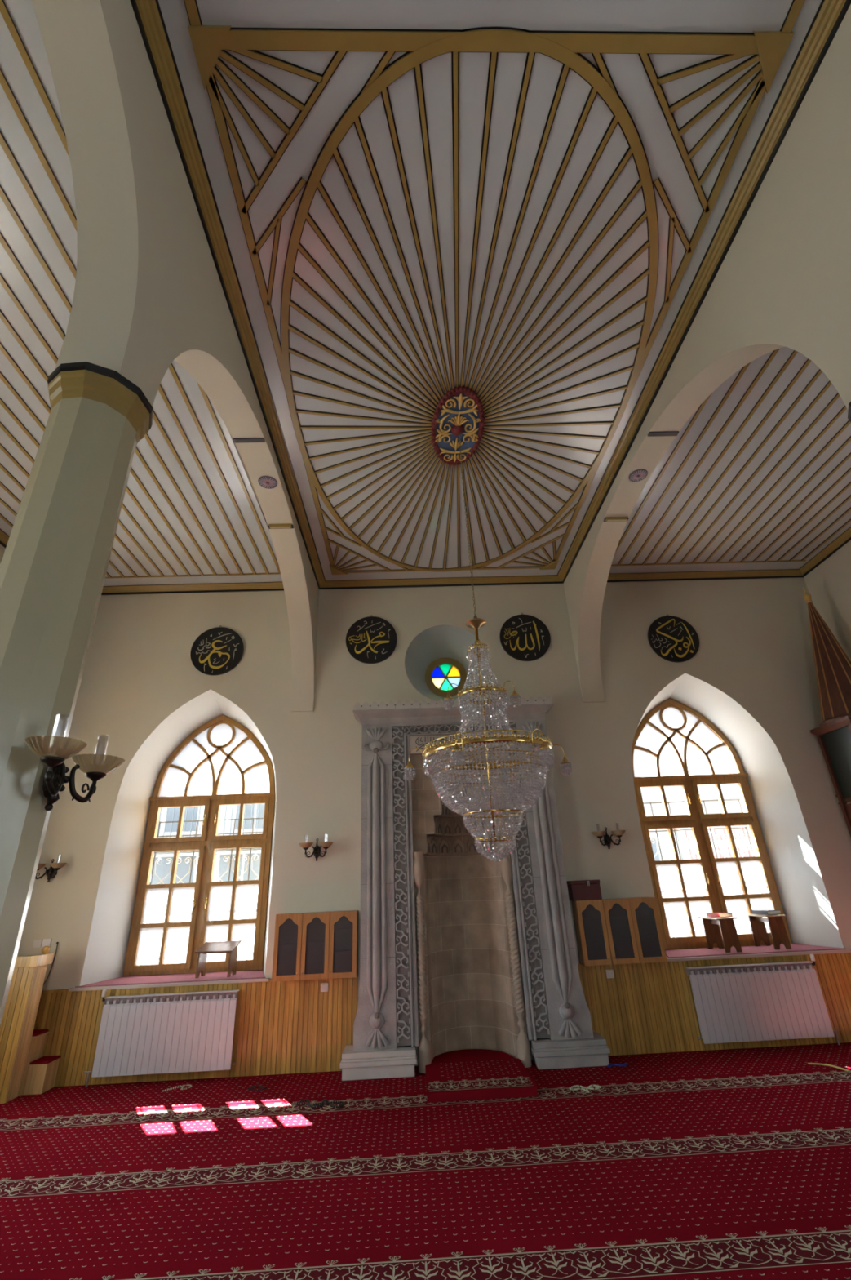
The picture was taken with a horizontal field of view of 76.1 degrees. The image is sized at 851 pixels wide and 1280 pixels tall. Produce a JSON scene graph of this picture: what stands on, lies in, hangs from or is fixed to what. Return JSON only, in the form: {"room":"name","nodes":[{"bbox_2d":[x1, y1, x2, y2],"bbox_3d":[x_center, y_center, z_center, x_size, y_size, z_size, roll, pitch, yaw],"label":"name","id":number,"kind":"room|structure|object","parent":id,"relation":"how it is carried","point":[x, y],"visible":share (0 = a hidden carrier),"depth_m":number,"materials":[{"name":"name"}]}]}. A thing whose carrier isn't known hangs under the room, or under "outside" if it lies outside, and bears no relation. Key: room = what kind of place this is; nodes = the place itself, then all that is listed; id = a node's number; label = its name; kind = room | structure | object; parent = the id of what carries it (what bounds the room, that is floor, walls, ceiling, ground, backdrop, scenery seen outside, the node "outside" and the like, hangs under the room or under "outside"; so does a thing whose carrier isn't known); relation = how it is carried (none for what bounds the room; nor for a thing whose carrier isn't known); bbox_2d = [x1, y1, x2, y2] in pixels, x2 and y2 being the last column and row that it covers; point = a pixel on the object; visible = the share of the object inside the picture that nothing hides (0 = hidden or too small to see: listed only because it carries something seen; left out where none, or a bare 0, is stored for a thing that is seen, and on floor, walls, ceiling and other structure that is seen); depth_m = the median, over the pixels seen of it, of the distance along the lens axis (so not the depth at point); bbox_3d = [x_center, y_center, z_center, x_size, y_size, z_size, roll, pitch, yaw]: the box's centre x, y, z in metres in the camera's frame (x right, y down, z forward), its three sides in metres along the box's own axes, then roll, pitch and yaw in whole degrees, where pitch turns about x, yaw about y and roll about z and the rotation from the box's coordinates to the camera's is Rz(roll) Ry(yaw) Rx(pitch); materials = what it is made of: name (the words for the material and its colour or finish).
{"room":"mosque","nodes":[
{"label":"mosque","id":0,"kind":"room"},
{"bbox_2d":[0,544,5,564],"bbox_3d":[-5.075,-0.528,1.143,0.850,5.500,12.850,-2,-24,-2],"label":"wall","id":1,"kind":"structure","parent":0,"point":[2,548],"depth_m":6.20,"materials":[{"name":"paint"}]},
{"bbox_2d":[31,0,319,711],"bbox_3d":[-1.438,-2.429,1.570,0.274,1.820,12.120,-2,-24,-2],"label":"arch","id":2,"kind":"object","parent":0,"point":[148,295],"depth_m":2.54,"materials":[{"name":"paint"}]},
{"bbox_2d":[0,435,284,595],"bbox_3d":[-3.179,-3.143,1.899,3.140,0.090,12.000,-2,-24,-2],"label":"trim","id":3,"kind":"structure","parent":2,"relation":"attached to","point":[4,537],"depth_m":7.32,"materials":[{"name":"brown wood"}]},
{"bbox_2d":[232,437,265,443],"bbox_3d":[-1.527,-1.741,4.703,0.264,0.044,0.044,-2,-24,-2],"label":"trim","id":4,"kind":"structure","parent":2,"relation":"attached to","point":[251,439],"depth_m":4.69,"materials":[{"name":"paint"}]},
{"bbox_2d":[257,475,277,488],"bbox_3d":[-1.525,-1.523,5.247,0.180,0.017,0.180,-2,-24,-2],"label":"rosette","id":5,"kind":"object","parent":2,"relation":"attached to","point":[266,482],"visible":1,"depth_m":5.24,"materials":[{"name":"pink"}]},
{"bbox_2d":[267,523,293,528],"bbox_3d":[-1.551,-1.222,5.819,0.264,0.060,0.062,-2,-24,-2],"label":"trim","id":6,"kind":"structure","parent":2,"relation":"attached to","point":[288,526],"depth_m":5.79,"materials":[{"name":"gold metal"}]},
{"bbox_2d":[129,0,850,589],"bbox_3d":[0.345,-3.244,2.021,3.368,0.090,12.000,-2,-24,-2],"label":"trim","id":7,"kind":"structure","parent":2,"relation":"attached to","point":[830,15],"depth_m":3.54,"materials":[{"name":"gold metal"}]},
{"bbox_2d":[0,0,850,586],"bbox_3d":[0.341,-3.355,2.071,11.896,0.226,13.700,-2,-24,-2],"label":"ceiling","id":8,"kind":"structure","parent":0,"point":[519,204],"depth_m":3.72,"materials":[{"name":"paint"}]},
{"bbox_2d":[431,385,484,465],"bbox_3d":[0.294,-1.911,4.957,0.488,0.087,0.926,-2,-24,-2],"label":"ceiling medallion","id":9,"kind":"object","parent":8,"relation":"attached to","point":[460,410],"visible":0.98,"depth_m":4.91,"materials":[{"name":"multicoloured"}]},
{"bbox_2d":[404,433,572,862],"bbox_3d":[0.380,-0.237,4.197,1.195,3.620,1.056,-2,-24,-2],"label":"chandelier","id":10,"kind":"object","parent":9,"relation":"hanging from","point":[544,755],"visible":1,"depth_m":3.53,"materials":[{"name":"gold metal"}]},
{"bbox_2d":[17,577,850,1066],"bbox_3d":[0.324,1.782,6.802,10.196,5.500,0.850,-2,-24,-2],"label":"wall","id":11,"kind":"structure","parent":0,"point":[752,674],"depth_m":6.74,"materials":[{"name":"paint"}]},
{"bbox_2d":[32,937,51,947],"bbox_3d":[-3.969,3.136,5.623,0.174,0.080,0.013,-2,-24,-2],"label":"wall socket","id":12,"kind":"object","parent":11,"relation":"attached to","point":[37,943],"visible":0.92,"depth_m":5.62,"materials":[{"name":"white plastic"}]},
{"bbox_2d":[35,858,66,882],"bbox_3d":[-4.066,2.458,5.837,0.378,0.269,0.180,-2,-24,-2],"label":"wall sconce","id":13,"kind":"object","parent":11,"relation":"attached to","point":[51,873],"visible":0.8,"depth_m":5.82,"materials":[{"name":"brown metal"}]},
{"bbox_2d":[43,942,58,984],"bbox_3d":[-3.920,3.318,5.533,0.261,0.420,0.022,-2,-24,-2],"label":"cable","id":14,"kind":"object","parent":11,"relation":"attached to","point":[57,943],"visible":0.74,"depth_m":5.55,"materials":[{"name":"black plastic"}]},
{"bbox_2d":[150,850,173,884],"bbox_3d":[-3.234,2.796,6.674,0.239,0.372,0.020,-2,-24,-2],"label":"window grille","id":15,"kind":"object","parent":11,"relation":"in","point":[154,862],"depth_m":6.68,"materials":[{"name":"grey metal"}]},
{"bbox_2d":[156,821,178,838],"bbox_3d":[-3.255,2.391,6.857,0.244,0.195,0.020,-2,-24,-2],"label":"window grille","id":16,"kind":"object","parent":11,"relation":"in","point":[159,822],"depth_m":6.85,"materials":[{"name":"grey metal"}]},
{"bbox_2d":[68,715,275,991],"bbox_3d":[-2.645,2.259,6.404,1.980,3.007,0.726,-2,-24,-2],"label":"window","id":17,"kind":"structure","parent":11,"relation":"in","point":[221,762],"depth_m":6.42,"materials":[{"name":"brown wood"}]},
{"bbox_2d":[195,940,241,977],"bbox_3d":[-2.220,3.403,5.795,0.400,0.314,0.240,-4,-24,3],"label":"book stand","id":18,"kind":"object","parent":17,"relation":"on","point":[214,947],"visible":1,"depth_m":5.79,"materials":[{"name":"brown wood"}]},
{"bbox_2d":[176,849,199,883],"bbox_3d":[-2.927,2.787,6.685,0.243,0.372,0.020,-2,-24,-2],"label":"window grille","id":19,"kind":"object","parent":11,"relation":"in","point":[192,860],"depth_m":6.70,"materials":[{"name":"grey metal"}]},
{"bbox_2d":[181,820,203,836],"bbox_3d":[-2.946,2.384,6.867,0.243,0.191,0.020,-2,-24,-2],"label":"window grille","id":20,"kind":"object","parent":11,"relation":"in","point":[196,835],"depth_m":6.86,"materials":[{"name":"grey metal"}]},
{"bbox_2d":[190,625,244,675],"bbox_3d":[-2.681,0.127,6.997,0.668,0.696,0.030,-2,-24,-2],"label":"disc","id":21,"kind":"object","parent":11,"relation":"attached to","point":[218,651],"visible":1,"depth_m":6.97,"materials":[{"name":"black"}]},
{"bbox_2d":[213,848,236,881],"bbox_3d":[-2.474,2.773,6.701,0.241,0.370,0.020,-2,-24,-2],"label":"window grille","id":22,"kind":"object","parent":11,"relation":"in","point":[230,860],"depth_m":6.71,"materials":[{"name":"grey metal"}]},
{"bbox_2d":[217,818,239,835],"bbox_3d":[-2.494,2.370,6.882,0.237,0.189,0.020,-2,-24,-2],"label":"window grille","id":23,"kind":"object","parent":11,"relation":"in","point":[234,820],"depth_m":6.87,"materials":[{"name":"grey metal"}]},
{"bbox_2d":[238,847,261,880],"bbox_3d":[-2.167,2.764,6.712,0.251,0.370,0.020,-2,-24,-2],"label":"window grille","id":24,"kind":"object","parent":11,"relation":"in","point":[251,858],"depth_m":6.72,"materials":[{"name":"grey metal"}]},
{"bbox_2d":[242,817,263,834],"bbox_3d":[-2.189,2.361,6.893,0.251,0.189,0.020,-2,-24,-2],"label":"window grille","id":25,"kind":"object","parent":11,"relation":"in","point":[253,819],"depth_m":6.88,"materials":[{"name":"grey metal"}]},
{"bbox_2d":[271,910,359,981],"bbox_3d":[-1.114,3.111,5.550,0.836,0.591,0.192,-2,-24,-2],"label":"upper cabinet","id":26,"kind":"object","parent":11,"relation":"attached to","point":[313,945],"visible":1,"depth_m":5.49,"materials":[{"name":"brown wood"}]},
{"bbox_2d":[298,838,333,861],"bbox_3d":[-1.205,2.284,5.978,0.378,0.269,0.180,-2,-24,-2],"label":"wall sconce","id":27,"kind":"object","parent":11,"relation":"attached to","point":[317,850],"visible":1,"depth_m":5.95,"materials":[{"name":"brown metal"}]},
{"bbox_2d":[320,982,328,991],"bbox_3d":[-1.020,3.506,5.484,0.076,0.076,0.020,-2,-24,-2],"label":"light switch","id":28,"kind":"object","parent":11,"relation":"attached to","point":[324,986],"visible":1,"depth_m":5.48,"materials":[{"name":"white plastic"}]},
{"bbox_2d":[346,614,397,663],"bbox_3d":[-0.707,-0.017,7.104,0.668,0.696,0.030,-2,-24,-2],"label":"disc","id":29,"kind":"object","parent":11,"relation":"attached to","point":[372,639],"visible":1,"depth_m":7.08,"materials":[{"name":"black"}]},
{"bbox_2d":[33,952,850,1086],"bbox_3d":[0.428,3.746,5.428,10.126,0.785,0.042,-2,-24,-2],"label":"wainscoting","id":30,"kind":"structure","parent":11,"relation":"attached to","point":[290,1026],"depth_m":5.40,"materials":[{"name":"brown wood"}]},
{"bbox_2d":[425,657,466,697],"bbox_3d":[0.281,0.518,7.440,0.580,0.580,0.085,-2,-24,-2],"label":"window","id":31,"kind":"structure","parent":11,"relation":"in","point":[441,673],"depth_m":7.43,"materials":[{"name":"multicoloured glass"}]},
{"bbox_2d":[339,694,610,1080],"bbox_3d":[0.393,2.456,5.996,2.510,3.604,0.654,-2,-24,-2],"label":"mihrab","id":32,"kind":"object","parent":11,"relation":"attached to","point":[461,948],"visible":0.85,"depth_m":5.70,"materials":[{"name":"white stone"}]},
{"bbox_2d":[409,733,500,755],"bbox_3d":[0.345,1.221,6.376,1.056,0.208,0.084,-2,-24,-2],"label":"plaque","id":33,"kind":"object","parent":32,"relation":"attached to","point":[416,741],"visible":0.37,"depth_m":6.34,"materials":[{"name":"stone"}]},
{"bbox_2d":[499,613,551,661],"bbox_3d":[1.312,-0.047,7.162,0.668,0.696,0.030,-2,-24,-2],"label":"disc","id":34,"kind":"object","parent":11,"relation":"attached to","point":[524,637],"visible":1,"depth_m":7.14,"materials":[{"name":"black"}]},
{"bbox_2d":[591,826,626,848],"bbox_3d":[2.059,2.197,6.088,0.378,0.269,0.180,-2,-24,-2],"label":"wall sconce","id":35,"kind":"object","parent":11,"relation":"attached to","point":[607,839],"visible":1,"depth_m":6.06,"materials":[{"name":"brown metal"}]},
{"bbox_2d":[605,969,614,978],"bbox_3d":[1.897,3.431,5.581,0.076,0.076,0.020,-2,-24,-2],"label":"light switch","id":36,"kind":"object","parent":11,"relation":"attached to","point":[610,973],"visible":1,"depth_m":5.58,"materials":[{"name":"white plastic"}]},
{"bbox_2d":[572,897,667,965],"bbox_3d":[2.010,3.022,5.658,0.845,0.591,0.192,-2,-24,-2],"label":"upper cabinet","id":37,"kind":"object","parent":11,"relation":"attached to","point":[617,931],"visible":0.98,"depth_m":5.59,"materials":[{"name":"brown wood"}]},
{"bbox_2d":[566,880,602,900],"bbox_3d":[1.702,2.678,5.820,0.314,0.191,0.185,-2,-24,-2],"label":"storage box","id":38,"kind":"object","parent":37,"relation":"on","point":[581,890],"visible":0.98,"depth_m":5.75,"materials":[{"name":"red metal"}]},
{"bbox_2d":[643,802,663,816],"bbox_3d":[2.969,2.206,7.075,0.236,0.172,0.020,-2,-24,-2],"label":"window grille","id":39,"kind":"object","parent":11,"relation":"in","point":[643,802],"depth_m":7.09,"materials":[{"name":"grey metal"}]},
{"bbox_2d":[648,615,699,662],"bbox_3d":[3.283,-0.031,7.197,0.668,0.696,0.030,-2,-24,-2],"label":"disc","id":40,"kind":"object","parent":11,"relation":"attached to","point":[674,639],"visible":1,"depth_m":7.17,"materials":[{"name":"black"}]},
{"bbox_2d":[666,800,685,815],"bbox_3d":[3.282,2.194,7.087,0.237,0.167,0.020,-2,-24,-2],"label":"window grille","id":41,"kind":"object","parent":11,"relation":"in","point":[682,801],"depth_m":7.11,"materials":[{"name":"grey metal"}]},
{"bbox_2d":[673,828,695,859],"bbox_3d":[3.297,2.592,6.908,0.233,0.365,0.020,-2,-24,-2],"label":"window grille","id":42,"kind":"object","parent":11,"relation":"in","point":[677,840],"depth_m":6.92,"materials":[{"name":"grey metal"}]},
{"bbox_2d":[701,800,719,813],"bbox_3d":[3.733,2.180,7.103,0.230,0.165,0.020,-2,-24,-2],"label":"window grille","id":43,"kind":"object","parent":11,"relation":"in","point":[703,801],"depth_m":7.12,"materials":[{"name":"grey metal"}]},
{"bbox_2d":[724,798,744,813],"bbox_3d":[4.039,2.174,7.113,0.230,0.176,0.020,-2,-24,-2],"label":"window grille","id":44,"kind":"object","parent":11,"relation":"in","point":[738,799],"depth_m":7.13,"materials":[{"name":"grey metal"}]},
{"bbox_2d":[631,698,850,961],"bbox_3d":[3.429,2.076,6.618,1.980,3.027,0.726,-2,-24,-2],"label":"window","id":45,"kind":"structure","parent":11,"relation":"in","point":[674,744],"depth_m":6.69,"materials":[{"name":"brown wood"}]},
{"bbox_2d":[697,915,742,952],"bbox_3d":[3.288,3.265,6.048,0.230,0.329,0.420,-1,-24,-3],"label":"book stand","id":46,"kind":"object","parent":45,"relation":"on","point":[727,926],"visible":0.88,"depth_m":5.93,"materials":[{"name":"brown wood"}]},
{"bbox_2d":[706,911,733,917],"bbox_3d":[3.301,3.084,6.098,0.160,0.035,0.250,1,-25,-8],"label":"book","id":47,"kind":"object","parent":46,"relation":"on","point":[718,914],"visible":1,"depth_m":6.02,"materials":[{"name":"red paper"}]},
{"bbox_2d":[744,913,791,949],"bbox_3d":[3.851,3.264,6.100,0.230,0.329,0.420,-1,-24,-3],"label":"book stand","id":48,"kind":"object","parent":45,"relation":"on","point":[780,935],"visible":0.86,"depth_m":5.99,"materials":[{"name":"brown wood"}]},
{"bbox_2d":[751,909,782,915],"bbox_3d":[3.864,3.081,6.155,0.170,0.041,0.250,1,-25,-8],"label":"book","id":49,"kind":"object","parent":48,"relation":"on","point":[766,912],"visible":1,"depth_m":6.07,"materials":[{"name":"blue paper"}]},
{"bbox_2d":[731,825,754,857],"bbox_3d":[4.056,2.568,6.935,0.227,0.368,0.020,-2,-24,-2],"label":"window grille","id":50,"kind":"object","parent":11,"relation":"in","point":[745,827],"depth_m":6.94,"materials":[{"name":"grey metal"}]},
{"bbox_2d":[564,4,850,702],"bbox_3d":[2.200,-2.534,1.696,0.274,1.820,12.120,-2,-24,-2],"label":"arch","id":51,"kind":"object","parent":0,"point":[784,280],"depth_m":3.15,"materials":[{"name":"paint"}]},
{"bbox_2d":[604,516,629,521],"bbox_3d":[2.087,-1.326,5.946,0.264,0.060,0.062,-2,-24,-2],"label":"trim","id":52,"kind":"structure","parent":51,"relation":"attached to","point":[607,518],"depth_m":5.92,"materials":[{"name":"gold metal"}]},
{"bbox_2d":[629,469,648,481],"bbox_3d":[2.104,-1.627,5.373,0.180,0.017,0.180,-2,-24,-2],"label":"rosette","id":53,"kind":"object","parent":51,"relation":"attached to","point":[637,475],"visible":1,"depth_m":5.36,"materials":[{"name":"purple"}]},
{"bbox_2d":[648,431,679,436],"bbox_3d":[2.111,-1.845,4.829,0.264,0.044,0.044,-2,-24,-2],"label":"trim","id":54,"kind":"structure","parent":51,"relation":"attached to","point":[670,433],"depth_m":4.82,"materials":[{"name":"paint"}]},
{"bbox_2d":[607,526,850,582],"bbox_3d":[3.870,-3.345,2.143,3.140,0.090,12.000,-2,-24,-2],"label":"trim","id":55,"kind":"structure","parent":51,"relation":"attached to","point":[845,537],"depth_m":7.55,"materials":[{"name":"brown wood"}]},
{"bbox_2d":[804,540,850,660],"bbox_3d":[5.960,-0.845,1.526,0.850,5.500,12.850,-2,-24,-2],"label":"wall","id":56,"kind":"structure","parent":0,"point":[828,584],"depth_m":7.08,"materials":[{"name":"paint"}]},
{"bbox_3d":[0.567,1.766,-0.236,11.896,0.232,13.700,-2,-24,-2],"label":"floor","id":57,"kind":"structure","parent":0,"visible":0},
{"bbox_2d":[0,1042,850,1279],"bbox_3d":[0.562,1.646,-0.183,10.196,0.030,11.998,-2,-24,-2],"label":"carpet","id":58,"kind":"object","parent":57,"relation":"on","point":[726,1164],"depth_m":3.26,"materials":[{"name":"red carpet"}]},
{"bbox_2d":[0,945,61,1103],"bbox_3d":[-4.065,3.597,5.158,1.110,1.198,0.417,-2,-24,-2],"label":"stair","id":59,"kind":"structure","parent":58,"relation":"on","point":[24,1069],"depth_m":5.04,"materials":[{"name":"brown wood"}]},
{"bbox_2d":[0,361,153,1026],"bbox_3d":[-1.355,0.585,1.665,0.405,3.600,0.405,-2,-24,-2],"label":"column","id":60,"kind":"structure","parent":58,"relation":"on","point":[54,565],"depth_m":1.89,"materials":[{"name":"paint"}]},
{"bbox_2d":[40,736,106,811],"bbox_3d":[-1.127,0.409,1.750,0.161,0.269,0.405,-2,-24,-2],"label":"sconce","id":61,"kind":"object","parent":60,"relation":"attached to","point":[55,777],"visible":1,"depth_m":1.72,"materials":[{"name":"brown metal"}]},
{"bbox_2d":[84,989,239,1087],"bbox_3d":[-2.529,3.810,5.268,1.417,0.776,0.105,-2,-24,-2],"label":"radiator","id":62,"kind":"object","parent":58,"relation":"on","point":[189,1031],"visible":1,"depth_m":5.22,"materials":[{"name":"white metal"}]},
{"bbox_2d":[104,991,238,1005],"bbox_3d":[-2.506,3.551,5.378,1.284,0.072,0.068,-2,-24,-2],"label":"grille","id":63,"kind":"object","parent":62,"relation":"attached to","point":[189,998],"depth_m":5.35,"materials":[{"name":"grey metal"}]},
{"bbox_2d":[161,1084,191,1091],"bbox_3d":[-2.250,4.063,4.930,0.241,0.012,0.119,1,-25,-9],"label":"beads","id":64,"kind":"object","parent":58,"relation":"on","point":[190,1085],"visible":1,"depth_m":4.93,"materials":[{"name":"yellow"}]},
{"bbox_2d":[247,1084,267,1090],"bbox_3d":[-1.495,3.986,4.836,0.162,0.014,0.115,-18,-28,30],"label":"beads","id":65,"kind":"object","parent":58,"relation":"on","point":[260,1086],"visible":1,"depth_m":4.83,"materials":[{"name":"black"}]},
{"bbox_2d":[293,1098,345,1108],"bbox_3d":[-0.863,3.768,4.416,0.425,0.017,0.163,-5,-24,5],"label":"beads","id":66,"kind":"object","parent":58,"relation":"on","point":[308,1104],"visible":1,"depth_m":4.41,"materials":[{"name":"black"}]},
{"bbox_2d":[425,1048,537,1102],"bbox_3d":[0.449,3.921,4.939,0.895,0.061,1.210,-2,-24,-2],"label":"platform","id":67,"kind":"object","parent":58,"relation":"on","point":[468,1074],"visible":1,"depth_m":4.70,"materials":[{"name":"red carpet"}]},
{"bbox_2d":[569,1084,601,1093],"bbox_3d":[1.324,3.713,4.506,0.223,0.014,0.179,15,-30,-34],"label":"beads","id":68,"kind":"object","parent":58,"relation":"on","point":[590,1087],"visible":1,"depth_m":4.49,"materials":[{"name":"yellow"}]},
{"bbox_2d":[685,954,840,1044],"bbox_3d":[3.380,3.640,5.473,1.433,0.776,0.105,-2,-24,-2],"label":"radiator","id":69,"kind":"object","parent":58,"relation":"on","point":[773,1001],"visible":1,"depth_m":5.42,"materials":[{"name":"white metal"}]},
{"bbox_2d":[685,963,813,977],"bbox_3d":[3.333,3.383,5.580,1.300,0.072,0.068,-2,-24,-2],"label":"grille","id":70,"kind":"object","parent":69,"relation":"attached to","point":[757,970],"depth_m":5.55,"materials":[{"name":"grey metal"}]},
{"bbox_2d":[803,586,850,835],"bbox_3d":[5.107,1.138,5.210,0.680,4.980,2.730,-2,-24,-2],"label":"minbar","id":71,"kind":"object","parent":58,"relation":"on","point":[833,664],"visible":1,"depth_m":6.45,"materials":[{"name":"brown wood"}]},
{"bbox_2d":[848,401,850,422],"bbox_3d":[2.283,0.480,1.792,0.405,3.600,0.405,-2,-24,-2],"label":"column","id":72,"kind":"structure","parent":58,"relation":"on","point":[850,403],"depth_m":2.62,"materials":[{"name":"paint"}]},
{"label":"outside","id":73,"kind":"structure","parent":0,"visible":0},
{"bbox_3d":[-0.448,14.481,24.926,80.000,0.300,42.640,-2,-24,-2],"label":"pavement","id":74,"kind":"object","parent":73,"visible":0},
{"bbox_2d":[149,804,265,884],"bbox_3d":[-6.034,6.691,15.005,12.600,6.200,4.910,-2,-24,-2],"label":"window panes","id":75,"kind":"structure","parent":74,"relation":"on","point":[251,811],"depth_m":13.80,"materials":[{"name":"grey"}]},
{"bbox_2d":[640,783,755,860],"bbox_3d":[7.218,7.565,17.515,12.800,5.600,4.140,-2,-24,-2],"label":"window panes","id":76,"kind":"object","parent":74,"relation":"on","point":[673,793],"visible":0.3,"depth_m":16.44,"materials":[{"name":"grey"}]},
{"bbox_2d":[648,829,673,860],"bbox_3d":[2.991,2.601,6.897,0.245,0.365,0.020,-2,-24,-2],"label":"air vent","id":77,"kind":"object","parent":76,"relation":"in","point":[659,842],"depth_m":6.91,"materials":[{"name":"grey metal"}]},
{"bbox_2d":[707,826,731,857],"bbox_3d":[3.750,2.578,6.924,0.234,0.367,0.020,-2,-24,-2],"label":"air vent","id":78,"kind":"object","parent":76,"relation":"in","point":[710,828],"depth_m":6.93,"materials":[{"name":"grey metal"}]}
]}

